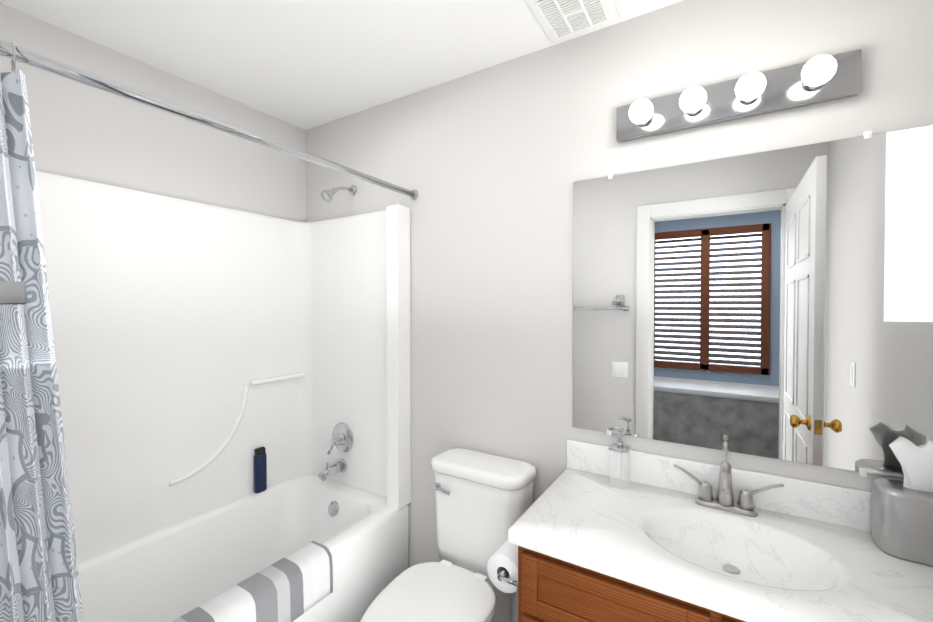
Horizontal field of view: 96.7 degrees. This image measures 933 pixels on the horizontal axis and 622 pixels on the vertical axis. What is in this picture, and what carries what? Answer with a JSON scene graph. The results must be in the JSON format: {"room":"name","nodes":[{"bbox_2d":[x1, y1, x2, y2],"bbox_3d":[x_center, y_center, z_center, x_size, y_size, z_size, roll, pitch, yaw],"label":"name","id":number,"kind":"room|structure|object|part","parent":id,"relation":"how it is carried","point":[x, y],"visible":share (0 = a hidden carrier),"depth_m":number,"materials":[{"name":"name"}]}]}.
{"room":"bathroom","nodes":[
{"label":"bathroom","id":0,"kind":"room"},
{"bbox_2d":[0,3,305,221],"bbox_3d":[-1.450,0.188,1.668,0.120,2.430,1.800,1,1,32],"label":"wall","id":1,"kind":"structure","parent":0,"point":[80,131],"depth_m":1.73,"materials":[{"name":"white paint"}]},
{"bbox_2d":[0,0,683,129],"bbox_3d":[-0.275,-1.067,0.992,2.810,0.100,1.920,1,1,32],"label":"ceiling","id":2,"kind":"structure","parent":0,"point":[305,64],"depth_m":1.57,"materials":[{"name":"white paint"}]},
{"bbox_2d":[525,0,619,42],"bbox_3d":[0.361,-1.013,1.397,0.245,0.019,0.265,1,1,32],"label":"ceiling vent","id":3,"kind":"object","parent":2,"relation":"in","point":[558,20],"visible":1,"depth_m":1.41,"materials":[{"name":"white plastic"}]},
{"bbox_2d":[305,0,932,621],"bbox_3d":[0.199,0.186,1.776,2.810,2.430,0.120,1,1,32],"label":"wall","id":4,"kind":"structure","parent":0,"point":[491,164],"depth_m":1.65,"materials":[{"name":"white paint"}]},
{"bbox_2d":[0,40,417,199],"bbox_3d":[-0.691,-0.541,1.258,0.052,0.052,1.678,1,1,32],"label":"curtain rod","id":5,"kind":"object","parent":4,"relation":"attached to","point":[38,61],"visible":1,"depth_m":1.09,"materials":[{"name":"silver metal"}]},
{"bbox_2d":[11,41,15,71],"bbox_3d":[-0.938,-0.523,0.859,0.061,0.066,0.005,1,1,41],"label":"curtain ring","id":6,"kind":"object","parent":5,"relation":"hanging from","point":[13,65],"visible":0.67,"depth_m":0.83,"materials":[{"name":"silver metal"}]},
{"bbox_2d":[0,69,83,621],"bbox_3d":[-0.956,0.417,0.753,0.098,1.798,0.476,1,1,32],"label":"curtain","id":7,"kind":"object","parent":6,"relation":"hanging from","point":[39,578],"visible":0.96,"depth_m":0.85,"materials":[{"name":"grey fabric"}]},
{"bbox_2d":[321,185,356,201],"bbox_3d":[-0.654,-0.603,2.116,0.064,0.118,0.186,1,1,36],"label":"shower head","id":8,"kind":"object","parent":4,"relation":"attached to","point":[327,195],"visible":1,"depth_m":2.08},
{"bbox_2d":[616,49,860,142],"bbox_3d":[0.777,-0.654,1.257,0.637,0.117,0.130,1,1,32],"label":"sconce","id":9,"kind":"object","parent":4,"relation":"attached to","point":[820,79],"visible":1,"depth_m":1.24,"materials":[{"name":"grey metal"}]},
{"bbox_2d":[572,125,932,478],"bbox_3d":[0.806,-0.020,1.319,0.949,0.947,0.010,1,1,32],"label":"mirror","id":10,"kind":"object","parent":4,"relation":"attached to","point":[777,304],"visible":0.96,"depth_m":1.25,"materials":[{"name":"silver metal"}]},
{"bbox_3d":[-0.275,1.462,1.029,2.810,0.100,1.920,1,1,32],"label":"floor","id":11,"kind":"structure","parent":0,"visible":0},
{"bbox_2d":[36,171,410,621],"bbox_3d":[-1.037,0.461,1.486,0.772,1.890,1.673,1,1,32],"label":"shower","id":12,"kind":"object","parent":11,"relation":"on","point":[203,352],"visible":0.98,"depth_m":1.89,"materials":[{"name":"white plastic"}]},
{"bbox_2d":[172,541,332,621],"bbox_3d":[-0.731,1.007,1.373,0.165,0.200,0.585,1,1,32],"label":"towel","id":13,"kind":"object","parent":12,"relation":"on","point":[293,586],"visible":1,"depth_m":1.41,"materials":[{"name":"white fabric"}]},
{"bbox_2d":[254,447,266,492],"bbox_3d":[-1.049,0.806,2.111,0.036,0.219,0.060,1,1,32],"label":"shampoo bottle","id":14,"kind":"object","parent":12,"relation":"on","point":[260,470],"visible":1,"depth_m":2.09,"materials":[{"name":"blue plastic"}]},
{"bbox_3d":[-0.698,0.818,2.144,0.072,0.087,0.146,1,1,32],"label":"spout","id":15,"kind":"part","parent":12,"relation":"part of","materials":[{"name":"silver metal"}]},
{"bbox_2d":[360,448,535,621],"bbox_3d":[-0.076,1.005,1.448,0.422,0.802,0.733,1,1,32],"label":"toilet","id":16,"kind":"object","parent":11,"relation":"on","point":[483,502],"visible":0.98,"depth_m":1.55,"materials":[{"name":"white ceramic"}]},
{"bbox_2d":[487,439,932,621],"bbox_3d":[0.642,0.908,1.133,1.125,1.005,0.520,1,1,32],"label":"bathroom vanity","id":17,"kind":"object","parent":11,"relation":"on","point":[661,538],"visible":0.98,"depth_m":1.12,"materials":[{"name":"white stone"}]},
{"bbox_2d":[608,426,630,489],"bbox_3d":[0.521,0.496,1.418,0.068,0.198,0.062,1,1,32],"label":"soap dispenser","id":18,"kind":"object","parent":17,"relation":"on","point":[619,446],"visible":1,"depth_m":1.41,"materials":[{"name":"clear glass"}]},
{"bbox_2d":[673,442,784,516],"bbox_3d":[0.764,0.501,1.224,0.283,0.194,0.144,1,1,32],"label":"faucet","id":19,"kind":"object","parent":17,"relation":"on","point":[704,504],"depth_m":1.25,"materials":[{"name":"silver metal"}]},
{"bbox_2d":[871,436,932,565],"bbox_3d":[1.129,0.459,1.027,0.174,0.284,0.124,1,1,32],"label":"tissue box","id":20,"kind":"object","parent":17,"relation":"on","point":[902,521],"visible":1,"depth_m":1.02,"materials":[{"name":"silver metal"}]},
{"bbox_3d":[-0.749,0.208,0.246,2.570,2.430,0.120,1,1,32],"label":"wall","id":21,"kind":"structure","parent":0,"visible":0},
{"bbox_2d":[0,281,25,304],"bbox_3d":[-0.551,-0.039,0.343,0.060,0.078,0.260,1,1,32],"label":"towel bar","id":22,"kind":"object","parent":21,"relation":"attached to","point":[12,292],"visible":1,"depth_m":0.44,"materials":[{"name":"silver metal"}]}
]}

